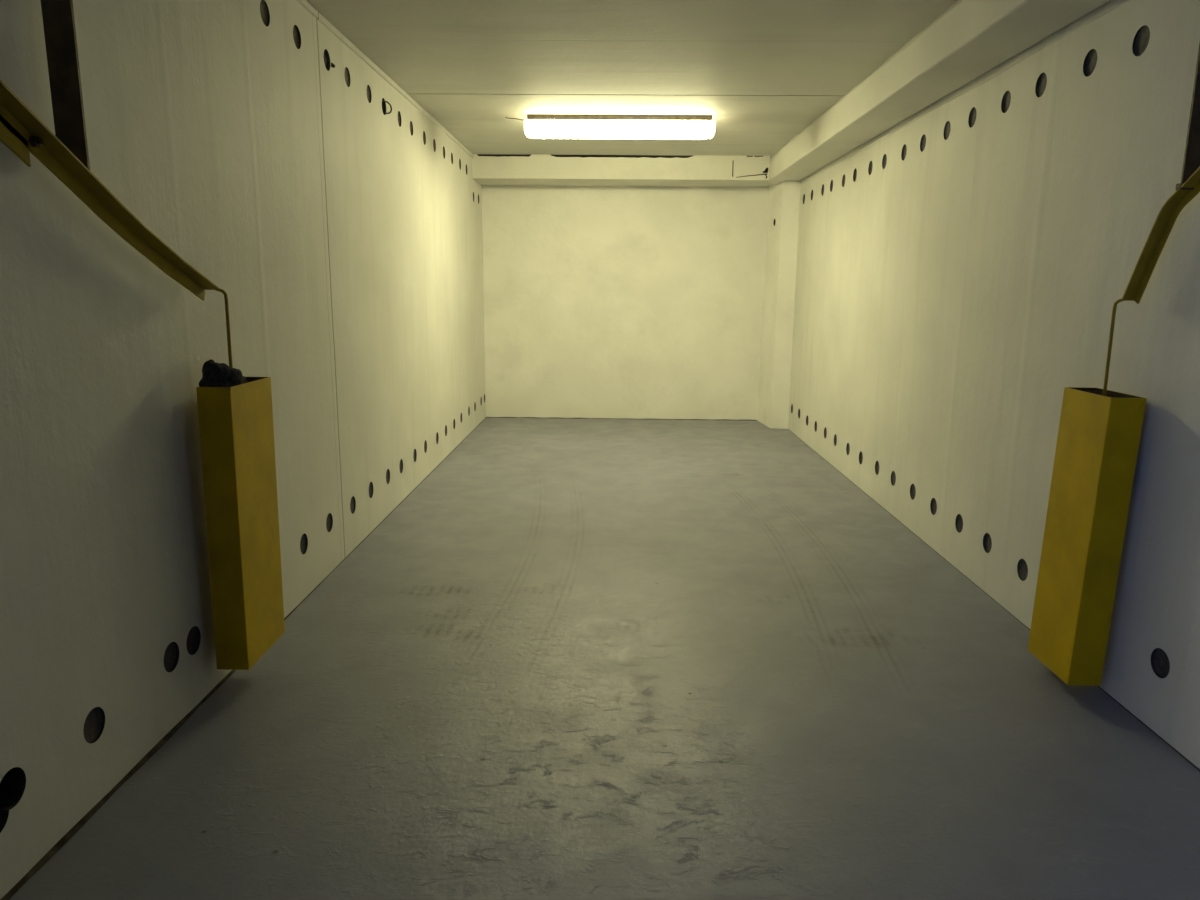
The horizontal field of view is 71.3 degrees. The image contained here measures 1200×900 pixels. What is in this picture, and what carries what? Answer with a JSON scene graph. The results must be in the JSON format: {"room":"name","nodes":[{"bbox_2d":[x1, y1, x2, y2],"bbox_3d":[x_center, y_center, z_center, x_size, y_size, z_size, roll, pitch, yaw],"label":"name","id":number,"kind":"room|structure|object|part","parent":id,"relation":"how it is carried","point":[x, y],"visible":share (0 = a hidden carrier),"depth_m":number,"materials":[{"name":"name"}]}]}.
{"room":"parking garage","nodes":[
{"label":"parking garage","id":0,"kind":"room"},
{"bbox_2d":[0,0,485,898],"bbox_3d":[-1.353,-0.848,4.699,0.200,2.537,7.694,1,11,1],"label":"wall","id":1,"kind":"structure","parent":0,"point":[345,250],"depth_m":2.58,"materials":[{"name":"beige paint"}]},
{"bbox_2d":[83,707,101,742],"bbox_3d":[-1.332,0.715,2.177,0.023,0.089,0.089,1,11,1],"label":"plug","id":2,"kind":"object","parent":1,"relation":"attached to","point":[93,722],"visible":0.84,"depth_m":2.18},
{"bbox_2d":[0,0,219,300],"bbox_3d":[-1.226,-0.947,1.832,0.068,1.241,1.349,1,11,1],"label":"metal bracket","id":3,"kind":"object","parent":1,"relation":"attached to","point":[65,154],"visible":1,"depth_m":1.92,"materials":[{"name":"yellow metal"}]},
{"bbox_3d":[-1.247,-0.706,1.611,0.006,0.254,0.385,1,11,1],"label":"gusset plate","id":4,"kind":"part","parent":3,"relation":"part of","materials":[{"name":"yellow paint"}]},
{"bbox_3d":[-1.223,-1.114,1.878,0.068,0.930,0.034,1,11,1],"label":"post","id":5,"kind":"part","parent":3,"relation":"part of","materials":[{"name":"black metal"}]},
{"bbox_2d":[196,288,284,669],"bbox_3d":[-1.193,0.086,2.779,0.117,1.236,0.307,1,11,1],"label":"box","id":6,"kind":"object","parent":3,"relation":"hanging from","point":[236,428],"visible":0.9,"depth_m":2.71,"materials":[{"name":"yellow paint"}]},
{"bbox_2d":[199,359,246,386],"bbox_3d":[-1.187,-0.237,2.643,0.090,0.103,0.150,3,11,15],"label":"rag","id":7,"kind":"object","parent":6,"relation":"on","point":[214,374],"visible":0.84,"depth_m":2.59,"materials":[{"name":"black fabric"}]},
{"bbox_3d":[-1.192,-0.340,2.652,0.015,0.350,0.044,10,15,41],"label":"hanging rod","id":8,"kind":"part","parent":6,"relation":"part of","materials":[{"name":"yellow paint"}]},
{"bbox_2d":[164,642,175,671],"bbox_3d":[-1.328,0.631,2.554,0.023,0.090,0.089,1,11,1],"label":"plug","id":9,"kind":"object","parent":1,"relation":"attached to","point":[170,652],"visible":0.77,"depth_m":2.57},
{"bbox_2d":[186,626,196,653],"bbox_3d":[-1.325,0.611,2.687,0.023,0.090,0.089,0,11,0],"label":"hole","id":10,"kind":"object","parent":1,"relation":"attached to","point":[191,643],"visible":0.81,"depth_m":2.70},
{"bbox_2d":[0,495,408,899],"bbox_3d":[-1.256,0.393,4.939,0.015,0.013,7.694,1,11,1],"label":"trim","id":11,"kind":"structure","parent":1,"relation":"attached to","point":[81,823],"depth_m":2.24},
{"bbox_2d":[260,0,267,25],"bbox_3d":[-1.288,-1.656,3.171,0.022,0.089,0.089,1,11,2],"label":"plug","id":12,"kind":"object","parent":1,"relation":"attached to","point":[263,11],"visible":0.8,"depth_m":3.18,"materials":[{"name":"grey plastic"}]},
{"bbox_2d":[293,26,298,48],"bbox_3d":[-1.283,-1.722,3.489,0.024,0.090,0.089,1,11,1],"label":"plug","id":13,"kind":"object","parent":1,"relation":"attached to","point":[295,34],"visible":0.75,"depth_m":3.50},
{"bbox_2d":[300,534,305,553],"bbox_3d":[-1.305,0.408,3.635,0.024,0.089,0.089,1,11,1],"label":"plug","id":14,"kind":"object","parent":1,"relation":"attached to","point":[303,540],"visible":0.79,"depth_m":3.65,"materials":[{"name":"black plastic"}]},
{"bbox_2d":[326,514,330,530],"bbox_3d":[-1.299,0.343,3.958,0.023,0.090,0.089,1,11,1],"label":"plug","id":15,"kind":"object","parent":1,"relation":"attached to","point":[328,521],"visible":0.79,"depth_m":3.98,"materials":[{"name":"black plastic"}]},
{"bbox_2d":[324,53,334,67],"bbox_3d":[-1.269,-1.799,3.872,0.027,0.081,0.121,3,11,13],"label":"plug","id":16,"kind":"object","parent":1,"relation":"attached to","point":[326,61],"visible":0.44,"depth_m":3.88,"materials":[{"name":"black plastic"}]},
{"bbox_2d":[345,68,348,85],"bbox_3d":[-1.268,-1.847,4.143,0.024,0.090,0.089,1,11,2],"label":"plug","id":17,"kind":"object","parent":1,"relation":"attached to","point":[346,71],"visible":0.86,"depth_m":4.16,"materials":[{"name":"grey plastic"}]},
{"bbox_2d":[350,497,353,512],"bbox_3d":[-1.292,0.283,4.311,0.024,0.090,0.089,1,11,1],"label":"plug","id":18,"kind":"object","parent":1,"relation":"attached to","point":[352,499],"visible":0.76,"depth_m":4.33,"materials":[{"name":"grey plastic"}]},
{"bbox_2d":[367,86,369,101],"bbox_3d":[-1.262,-1.916,4.504,0.023,0.090,0.089,1,11,2],"label":"plug","id":19,"kind":"object","parent":1,"relation":"attached to","point":[368,92],"visible":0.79,"depth_m":4.53,"materials":[{"name":"grey plastic"}]},
{"bbox_2d":[369,482,371,496],"bbox_3d":[-1.284,0.222,4.628,0.024,0.090,0.089,1,11,0],"label":"plug","id":20,"kind":"object","parent":1,"relation":"attached to","point":[370,485],"visible":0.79,"depth_m":4.65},
{"bbox_2d":[296,0,472,157],"bbox_3d":[-1.242,-2.021,4.198,0.011,0.033,7.165,1,11,1],"label":"trim","id":21,"kind":"structure","parent":1,"relation":"attached to","point":[304,3],"depth_m":4.51,"materials":[{"name":"beige paint"}]},
{"bbox_2d":[382,100,391,113],"bbox_3d":[-1.255,-1.971,4.809,0.132,0.072,0.042,-6,13,-30],"label":"wire loop","id":22,"kind":"object","parent":1,"relation":"attached to","point":[383,100],"visible":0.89,"depth_m":4.83,"materials":[{"name":"black metal"}]},
{"bbox_2d":[386,469,388,482],"bbox_3d":[-1.278,0.157,4.972,0.022,0.089,0.089,0,10,0],"label":"plug","id":23,"kind":"object","parent":1,"relation":"attached to","point":[387,473],"visible":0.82,"depth_m":5.00,"materials":[{"name":"grey plastic"}]},
{"bbox_2d":[10,418,1199,899],"bbox_3d":[0.207,0.966,2.627,8.034,0.200,12.794,1,11,1],"label":"floor","id":24,"kind":"structure","parent":0,"point":[579,659],"depth_m":2.61,"materials":[{"name":"grey paint"}]},
{"bbox_2d":[482,185,768,419],"bbox_3d":[0.340,-1.585,8.543,3.434,2.537,0.200,1,11,1],"label":"wall","id":25,"kind":"structure","parent":0,"point":[630,302],"depth_m":8.46,"materials":[{"name":"beige paint"}]},
{"bbox_2d":[472,154,769,186],"bbox_3d":[0.196,-2.657,7.965,2.739,0.213,0.528,1,11,1],"label":"ceiling beam","id":26,"kind":"structure","parent":25,"relation":"attached to","point":[488,169],"depth_m":7.71,"materials":[{"name":"beige paint"}]},
{"bbox_2d":[486,417,756,420],"bbox_3d":[0.218,-0.326,8.686,2.814,0.008,0.007,1,11,1],"label":"trim","id":27,"kind":"structure","parent":25,"relation":"attached to","point":[486,417],"depth_m":8.69,"materials":[{"name":"grey metal"}]},
{"bbox_2d":[306,0,957,157],"bbox_3d":[0.277,-2.191,4.506,3.434,0.200,7.894,1,11,1],"label":"ceiling","id":28,"kind":"structure","parent":0,"point":[764,71],"depth_m":4.41,"materials":[{"name":"beige paint"}]},
{"bbox_2d":[505,114,714,139],"bbox_3d":[0.068,-2.299,5.990,1.496,0.163,0.172,1,11,1],"label":"ceiling lamp","id":29,"kind":"object","parent":28,"relation":"attached to","point":[571,126],"visible":1,"depth_m":5.91,"materials":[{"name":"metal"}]},
{"bbox_2d":[528,120,710,138],"bbox_3d":[0.139,-2.292,5.990,1.296,0.105,0.156,1,11,1],"label":"diffuser","id":30,"kind":"object","parent":29,"relation":"attached to","point":[571,129],"depth_m":5.92,"materials":[{"name":"white plastic"}]},
{"bbox_2d":[788,0,1199,768],"bbox_3d":[1.881,-0.809,4.642,0.200,2.537,7.694,1,11,1],"label":"wall","id":31,"kind":"structure","parent":0,"point":[949,295],"depth_m":3.47,"materials":[{"name":"beige paint"}]},
{"bbox_2d":[757,181,800,428],"bbox_3d":[1.742,-1.396,8.191,0.215,2.324,0.508,1,11,1],"label":"pillar","id":32,"kind":"structure","parent":31,"relation":"attached to","point":[784,196],"depth_m":8.04,"materials":[{"name":"beige paint"}]},
{"bbox_2d":[883,155,886,168],"bbox_3d":[1.822,-1.829,5.306,0.022,0.089,0.089,1,11,0],"label":"plug","id":33,"kind":"object","parent":31,"relation":"attached to","point":[885,157],"visible":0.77,"depth_m":5.32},
{"bbox_2d":[892,472,895,484],"bbox_3d":[1.794,0.172,5.066,0.024,0.090,0.089,1,11,1],"label":"plug","id":34,"kind":"object","parent":31,"relation":"attached to","point":[893,474],"visible":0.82,"depth_m":5.08,"materials":[{"name":"grey plastic"}]},
{"bbox_2d":[903,145,906,158],"bbox_3d":[1.818,-1.759,4.945,0.023,0.089,0.089,1,11,1],"label":"plug","id":35,"kind":"object","parent":31,"relation":"attached to","point":[905,147],"visible":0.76,"depth_m":4.96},
{"bbox_2d":[911,484,915,498],"bbox_3d":[1.787,0.236,4.733,0.023,0.090,0.089,1,11,0],"label":"plug","id":36,"kind":"object","parent":31,"relation":"attached to","point":[913,490],"visible":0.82,"depth_m":4.75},
{"bbox_2d":[922,135,925,150],"bbox_3d":[1.810,-1.702,4.639,0.022,0.089,0.089,0,11,0],"label":"plug","id":37,"kind":"object","parent":31,"relation":"attached to","point":[924,137],"visible":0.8,"depth_m":4.65,"materials":[{"name":"grey plastic"}]},
{"bbox_2d":[932,498,936,514],"bbox_3d":[1.782,0.299,4.423,0.023,0.089,0.089,1,11,2],"label":"plug","id":38,"kind":"object","parent":31,"relation":"attached to","point":[934,504],"visible":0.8,"depth_m":4.44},
{"bbox_2d":[760,0,1109,186],"bbox_3d":[1.636,-1.952,4.424,0.280,0.214,7.694,1,11,1],"label":"beam","id":39,"kind":"structure","parent":31,"relation":"attached to","point":[971,38],"depth_m":3.94,"materials":[{"name":"beige paint"}]},
{"bbox_2d":[945,122,950,138],"bbox_3d":[1.802,-1.643,4.301,0.022,0.089,0.089,1,11,2],"label":"plug","id":40,"kind":"object","parent":31,"relation":"attached to","point":[948,127],"visible":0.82,"depth_m":4.32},
{"bbox_2d":[957,515,962,531],"bbox_3d":[1.776,0.359,4.092,0.024,0.089,0.089,1,11,1],"label":"plug","id":41,"kind":"object","parent":31,"relation":"attached to","point":[960,520],"visible":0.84,"depth_m":4.11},
{"bbox_2d":[801,0,1130,183],"bbox_3d":[1.782,-1.769,4.180,0.005,0.025,7.150,1,11,1],"label":"trim","id":42,"kind":"structure","parent":31,"relation":"attached to","point":[1121,2],"depth_m":3.79,"materials":[{"name":"beige paint"}]},
{"bbox_2d":[970,108,976,126],"bbox_3d":[1.797,-1.588,3.994,0.023,0.089,0.089,1,11,2],"label":"plug","id":43,"kind":"object","parent":31,"relation":"attached to","point":[974,113],"visible":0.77,"depth_m":4.01,"materials":[{"name":"grey plastic"}]},
{"bbox_2d":[985,534,991,551],"bbox_3d":[1.771,0.420,3.782,0.023,0.089,0.089,1,11,0],"label":"plug","id":44,"kind":"object","parent":31,"relation":"attached to","point":[988,542],"visible":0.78,"depth_m":3.80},
{"bbox_2d":[792,432,1199,770],"bbox_3d":[1.764,0.479,4.645,0.003,0.006,7.200,1,11,1],"label":"trim","id":45,"kind":"structure","parent":31,"relation":"attached to","point":[1173,748],"depth_m":2.81,"materials":[{"name":"grey"}]},
{"bbox_2d":[1003,91,1010,112],"bbox_3d":[1.791,-1.519,3.650,0.023,0.089,0.089,1,11,2],"label":"plug","id":46,"kind":"object","parent":31,"relation":"attached to","point":[1007,100],"visible":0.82,"depth_m":3.66,"materials":[{"name":"grey plastic"}]},
{"bbox_2d":[1019,559,1027,580],"bbox_3d":[1.762,0.495,3.454,0.023,0.089,0.089,1,11,0],"label":"plug","id":47,"kind":"object","parent":31,"relation":"attached to","point":[1023,569],"visible":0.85,"depth_m":3.47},
{"bbox_2d":[1037,73,1046,96],"bbox_3d":[1.784,-1.461,3.349,0.023,0.089,0.089,0,11,0],"label":"plug","id":48,"kind":"object","parent":31,"relation":"attached to","point":[1042,83],"visible":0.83,"depth_m":3.36,"materials":[{"name":"grey plastic"}]},
{"bbox_2d":[1086,49,1096,75],"bbox_3d":[1.779,-1.389,3.002,0.023,0.090,0.089,1,11,1],"label":"plug","id":49,"kind":"object","parent":31,"relation":"attached to","point":[1092,59],"visible":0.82,"depth_m":3.02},
{"bbox_2d":[1135,26,1149,55],"bbox_3d":[1.771,-1.326,2.711,0.024,0.090,0.089,1,11,0],"label":"plug","id":50,"kind":"object","parent":31,"relation":"attached to","point":[1142,39],"visible":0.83,"depth_m":2.72,"materials":[{"name":"grey plastic"}]},
{"bbox_2d":[1122,43,1199,303],"bbox_3d":[1.676,-0.876,2.119,0.067,1.014,0.888,1,11,1],"label":"door lever","id":51,"kind":"object","parent":31,"relation":"attached to","point":[1189,187],"visible":1,"depth_m":2.44,"materials":[{"name":"yellow paint"}]},
{"bbox_2d":[1028,297,1146,685],"bbox_3d":[1.644,0.131,2.817,0.134,1.290,0.280,1,11,1],"label":"box","id":52,"kind":"object","parent":51,"relation":"hanging from","point":[1098,439],"visible":1,"depth_m":2.77,"materials":[{"name":"yellow paint"}]},
{"bbox_3d":[1.662,-0.324,2.693,0.017,0.349,0.051,-5,12,-27],"label":"hanging rod","id":53,"kind":"part","parent":52,"relation":"part of","materials":[{"name":"yellow paint"}]},
{"bbox_3d":[1.667,-0.742,2.146,0.042,0.740,0.888,1,11,1],"label":"arm","id":54,"kind":"part","parent":51,"relation":"part of","materials":[{"name":"yellow paint"}]},
{"bbox_3d":[1.671,-0.751,2.386,0.040,0.018,0.024,1,11,1],"label":"gusset plate","id":55,"kind":"part","parent":51,"relation":"part of","materials":[{"name":"metal"}]},
{"bbox_3d":[1.682,-1.088,2.315,0.067,0.674,0.034,1,11,1],"label":"post","id":56,"kind":"part","parent":51,"relation":"part of","materials":[{"name":"black metal"}]},
{"bbox_2d":[1154,649,1169,677],"bbox_3d":[1.748,0.658,2.580,0.022,0.089,0.089,1,11,0],"label":"plug","id":57,"kind":"object","parent":31,"relation":"attached to","point":[1161,661],"visible":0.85,"depth_m":2.59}
]}

